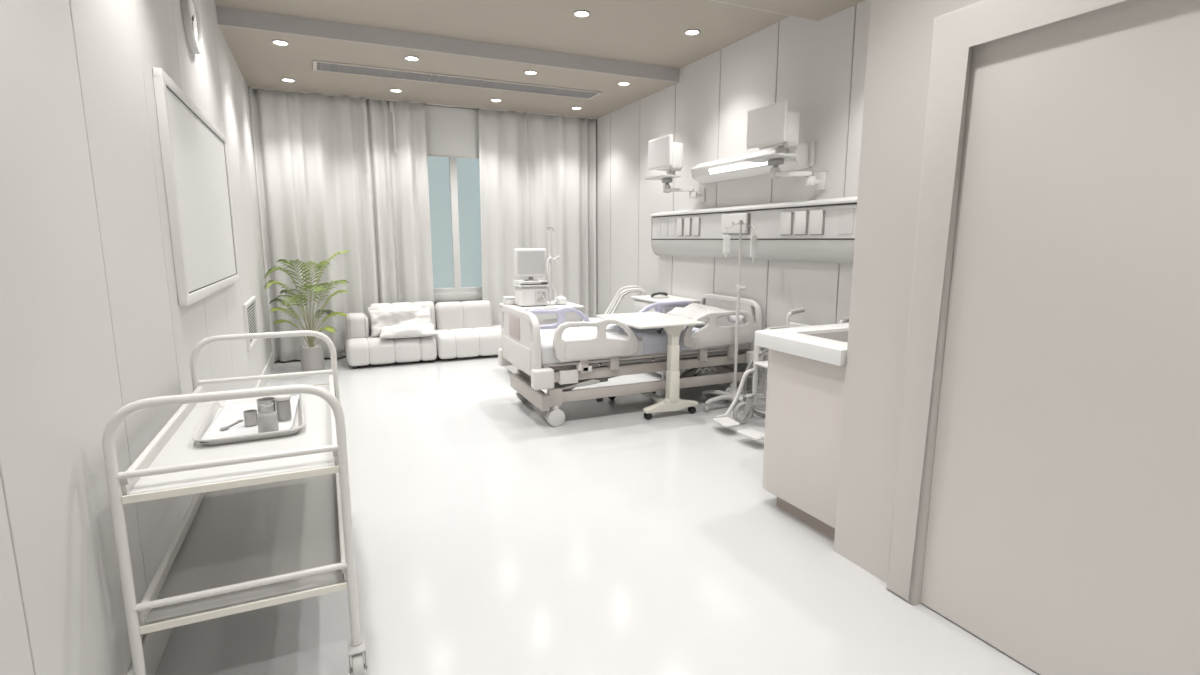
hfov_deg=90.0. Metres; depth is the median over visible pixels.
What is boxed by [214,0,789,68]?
ceiling
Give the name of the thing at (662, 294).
desk phone
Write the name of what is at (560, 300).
pot
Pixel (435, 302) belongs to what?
wall
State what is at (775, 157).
keyboard tray
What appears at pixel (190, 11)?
wall clock
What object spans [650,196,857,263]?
medical headwall
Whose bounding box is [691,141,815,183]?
light bar
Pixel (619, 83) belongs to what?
recessed light
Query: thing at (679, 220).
socket
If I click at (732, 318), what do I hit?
rolled towel
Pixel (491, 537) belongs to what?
floor
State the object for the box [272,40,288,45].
recessed light
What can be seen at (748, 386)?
baseboard
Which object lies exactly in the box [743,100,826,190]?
wall monitor
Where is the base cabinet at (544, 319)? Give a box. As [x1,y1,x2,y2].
[500,301,583,373]
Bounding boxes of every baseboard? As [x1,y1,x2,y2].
[127,352,274,674]
[694,369,766,401]
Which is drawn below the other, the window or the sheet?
the sheet
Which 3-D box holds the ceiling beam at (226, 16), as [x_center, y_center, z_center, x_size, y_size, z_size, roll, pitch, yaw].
[-0.956,-2.378,4.947,3.780,0.140,0.012,-4,10,-24]
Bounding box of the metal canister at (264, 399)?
[256,397,275,412]
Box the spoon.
[220,420,242,429]
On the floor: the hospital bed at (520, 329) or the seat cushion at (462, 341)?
the hospital bed at (520, 329)
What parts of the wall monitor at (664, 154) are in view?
swing arm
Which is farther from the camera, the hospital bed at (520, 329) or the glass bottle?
the hospital bed at (520, 329)
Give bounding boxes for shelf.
[128,385,335,494]
[142,473,346,625]
[512,280,549,286]
[650,196,857,216]
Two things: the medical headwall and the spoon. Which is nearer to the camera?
the spoon
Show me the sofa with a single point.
(465, 328)
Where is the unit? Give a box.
[721,213,750,234]
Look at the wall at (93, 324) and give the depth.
1.55 m
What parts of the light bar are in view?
plate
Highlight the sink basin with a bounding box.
[808,331,847,341]
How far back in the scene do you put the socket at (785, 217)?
4.37 m
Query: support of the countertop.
on the vanity cabinet at (805, 396)
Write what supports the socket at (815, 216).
attached to the medical headwall
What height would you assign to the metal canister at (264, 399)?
0.076 m
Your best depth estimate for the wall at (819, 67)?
4.97 m
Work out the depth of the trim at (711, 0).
3.93 m
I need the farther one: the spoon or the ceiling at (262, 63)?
the ceiling at (262, 63)
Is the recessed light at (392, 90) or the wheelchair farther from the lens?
the recessed light at (392, 90)
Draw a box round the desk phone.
[650,292,668,298]
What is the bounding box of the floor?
[155,355,1039,674]
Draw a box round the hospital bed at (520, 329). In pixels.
[498,294,762,426]
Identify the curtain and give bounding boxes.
[248,87,433,361]
[478,108,596,324]
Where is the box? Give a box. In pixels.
[503,296,514,304]
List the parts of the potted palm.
stem, stem, stem, stem, stem, stem, stem, stem, stem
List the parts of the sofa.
armrest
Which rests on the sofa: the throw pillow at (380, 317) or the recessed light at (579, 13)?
the throw pillow at (380, 317)
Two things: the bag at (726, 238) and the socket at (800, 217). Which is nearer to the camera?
the socket at (800, 217)
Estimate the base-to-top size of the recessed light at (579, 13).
0.008 m
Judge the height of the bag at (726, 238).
0.210 m
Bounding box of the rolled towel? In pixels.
[727,315,745,323]
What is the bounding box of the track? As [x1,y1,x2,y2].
[250,87,595,118]
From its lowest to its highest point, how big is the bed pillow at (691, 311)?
0.140 m
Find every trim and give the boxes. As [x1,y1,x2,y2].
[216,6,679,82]
[711,0,816,20]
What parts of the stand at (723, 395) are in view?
leg, leg, height knob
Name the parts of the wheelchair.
seat, frame, push handle, backrest, push handle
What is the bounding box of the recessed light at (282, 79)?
[281,78,294,81]
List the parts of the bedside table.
drawer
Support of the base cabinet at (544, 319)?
on the floor
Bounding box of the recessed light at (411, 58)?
[405,56,418,60]
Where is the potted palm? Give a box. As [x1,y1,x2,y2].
[264,250,347,347]
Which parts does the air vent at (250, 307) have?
plate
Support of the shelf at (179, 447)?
attached to the trolley
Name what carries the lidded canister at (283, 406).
on the cloth
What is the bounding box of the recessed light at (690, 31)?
[685,29,699,34]
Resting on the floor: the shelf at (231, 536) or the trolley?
the trolley
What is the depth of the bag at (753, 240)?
4.56 m
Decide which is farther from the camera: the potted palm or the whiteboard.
the potted palm
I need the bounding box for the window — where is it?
[399,157,481,301]
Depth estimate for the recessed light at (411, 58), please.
4.96 m
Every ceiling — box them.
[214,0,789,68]
[218,25,677,118]
[715,0,864,20]
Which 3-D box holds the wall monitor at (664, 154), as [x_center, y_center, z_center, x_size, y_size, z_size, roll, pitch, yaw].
[0.675,-1.540,5.537,0.420,0.575,0.450,-4,10,-24]
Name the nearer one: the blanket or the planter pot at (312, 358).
the blanket
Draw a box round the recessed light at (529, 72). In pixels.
[524,70,536,74]
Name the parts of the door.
frame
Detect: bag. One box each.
[723,231,729,258]
[750,233,756,262]
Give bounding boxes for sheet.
[540,327,643,363]
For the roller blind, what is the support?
hanging from the ceiling at (262, 63)
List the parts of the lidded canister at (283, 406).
lid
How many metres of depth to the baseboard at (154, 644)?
1.84 m
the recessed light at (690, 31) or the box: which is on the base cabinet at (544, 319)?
the box
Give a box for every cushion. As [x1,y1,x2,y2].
[345,334,436,365]
[369,301,435,331]
[433,325,501,358]
[435,300,491,329]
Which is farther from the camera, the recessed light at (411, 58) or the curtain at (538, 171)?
the curtain at (538, 171)
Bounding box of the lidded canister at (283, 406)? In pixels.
[274,394,291,420]
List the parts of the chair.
seat, frame, backrest, frame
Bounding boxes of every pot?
[299,345,323,370]
[555,295,566,304]
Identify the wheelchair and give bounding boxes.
[713,307,848,439]
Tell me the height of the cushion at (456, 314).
0.330 m
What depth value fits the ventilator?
5.58 m
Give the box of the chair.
[583,285,644,321]
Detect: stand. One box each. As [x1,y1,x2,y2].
[542,226,560,304]
[701,220,764,416]
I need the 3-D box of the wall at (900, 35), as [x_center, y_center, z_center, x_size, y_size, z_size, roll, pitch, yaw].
[2.556,-0.251,0.606,1.420,2.900,4.435,-4,10,-24]
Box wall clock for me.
[181,0,201,53]
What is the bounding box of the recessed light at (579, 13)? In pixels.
[574,10,589,16]
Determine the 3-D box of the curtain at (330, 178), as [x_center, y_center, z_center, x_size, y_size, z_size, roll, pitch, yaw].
[-2.706,-1.160,6.498,1.684,2.755,0.179,-4,10,-24]
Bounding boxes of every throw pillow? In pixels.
[368,305,431,336]
[380,321,437,337]
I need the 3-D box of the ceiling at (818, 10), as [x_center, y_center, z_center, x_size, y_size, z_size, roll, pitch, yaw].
[1.057,-1.708,0.594,3.960,0.220,6.088,-4,10,-24]
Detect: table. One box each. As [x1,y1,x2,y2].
[596,312,704,419]
[631,295,700,379]
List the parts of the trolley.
rail, rail, frame, rail, rail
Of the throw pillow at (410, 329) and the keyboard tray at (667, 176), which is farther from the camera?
the throw pillow at (410, 329)
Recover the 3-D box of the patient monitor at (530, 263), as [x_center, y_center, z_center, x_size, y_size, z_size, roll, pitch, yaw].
[-0.651,-0.684,5.631,0.310,0.298,0.110,-4,10,-24]
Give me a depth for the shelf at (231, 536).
1.93 m
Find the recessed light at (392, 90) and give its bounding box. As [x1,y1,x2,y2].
[390,89,401,91]
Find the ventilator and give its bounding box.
[512,280,549,306]
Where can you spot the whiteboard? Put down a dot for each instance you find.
(193, 149)
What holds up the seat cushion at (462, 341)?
on the sofa
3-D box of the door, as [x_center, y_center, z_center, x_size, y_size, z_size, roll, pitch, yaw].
[1.411,0.059,1.468,0.087,2.010,1.445,-4,10,-24]
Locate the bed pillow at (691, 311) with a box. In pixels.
[666,303,726,322]
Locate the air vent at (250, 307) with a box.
[243,296,258,350]
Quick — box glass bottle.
[257,402,278,432]
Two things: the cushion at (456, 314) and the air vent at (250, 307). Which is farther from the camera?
the cushion at (456, 314)
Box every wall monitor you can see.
[645,134,704,201]
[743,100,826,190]
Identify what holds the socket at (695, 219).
attached to the medical headwall
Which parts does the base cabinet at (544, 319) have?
drawer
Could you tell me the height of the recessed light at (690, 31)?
0.008 m
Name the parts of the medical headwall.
blank plate, blank plate, blank plate, panel, blank plate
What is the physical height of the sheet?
0.142 m
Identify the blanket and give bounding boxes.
[606,324,716,353]
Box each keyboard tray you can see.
[645,174,680,179]
[743,153,796,162]
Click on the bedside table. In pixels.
(640, 302)
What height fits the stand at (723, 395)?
1.445 m
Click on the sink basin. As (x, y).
(839, 336)
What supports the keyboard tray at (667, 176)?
on the wall monitor at (664, 154)
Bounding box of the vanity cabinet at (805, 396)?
[762,342,847,538]
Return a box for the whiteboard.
[152,67,238,305]
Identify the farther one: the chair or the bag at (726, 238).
the chair
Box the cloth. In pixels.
[198,394,298,443]
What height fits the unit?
0.175 m
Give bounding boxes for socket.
[677,218,681,235]
[685,218,689,235]
[693,217,698,235]
[780,212,791,234]
[794,211,806,233]
[809,210,822,233]
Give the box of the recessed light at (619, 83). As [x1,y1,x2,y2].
[618,82,629,85]
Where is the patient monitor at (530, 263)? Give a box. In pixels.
[514,249,546,280]
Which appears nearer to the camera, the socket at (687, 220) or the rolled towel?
the rolled towel
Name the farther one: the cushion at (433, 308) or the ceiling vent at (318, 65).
the cushion at (433, 308)
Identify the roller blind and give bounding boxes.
[389,102,478,158]
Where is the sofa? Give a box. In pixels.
[345,300,501,368]
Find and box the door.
[886,0,1199,674]
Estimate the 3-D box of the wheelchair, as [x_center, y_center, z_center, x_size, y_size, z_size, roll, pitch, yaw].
[1.237,0.242,4.067,0.829,0.812,0.640,-4,10,-24]
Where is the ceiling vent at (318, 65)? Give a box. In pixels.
[313,60,602,98]
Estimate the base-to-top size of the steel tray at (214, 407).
0.026 m
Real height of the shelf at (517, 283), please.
0.051 m
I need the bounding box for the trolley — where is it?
[102,330,367,674]
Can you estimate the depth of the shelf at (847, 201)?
4.56 m
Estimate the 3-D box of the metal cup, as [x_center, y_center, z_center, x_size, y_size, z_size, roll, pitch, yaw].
[-1.175,0.271,2.020,0.043,0.048,0.043,-4,10,-24]
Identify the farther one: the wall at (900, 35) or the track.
the track
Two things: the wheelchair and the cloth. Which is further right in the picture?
the wheelchair
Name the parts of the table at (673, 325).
leg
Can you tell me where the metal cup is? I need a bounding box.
[243,409,256,425]
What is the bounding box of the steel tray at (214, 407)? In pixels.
[193,393,304,445]
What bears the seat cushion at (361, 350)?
on the sofa
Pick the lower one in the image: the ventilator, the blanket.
the blanket
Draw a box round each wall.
[0,0,271,674]
[278,291,477,360]
[596,0,870,388]
[834,0,980,582]
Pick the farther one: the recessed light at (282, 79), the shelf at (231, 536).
the recessed light at (282, 79)
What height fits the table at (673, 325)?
0.702 m
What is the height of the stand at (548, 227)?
0.745 m
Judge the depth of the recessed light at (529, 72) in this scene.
5.37 m
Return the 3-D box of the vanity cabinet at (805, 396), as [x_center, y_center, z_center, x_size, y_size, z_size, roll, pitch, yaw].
[1.476,0.426,2.987,1.280,0.795,0.520,-4,10,-24]
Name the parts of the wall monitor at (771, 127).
swing arm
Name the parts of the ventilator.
control panel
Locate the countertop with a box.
[754,323,848,365]
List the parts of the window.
sill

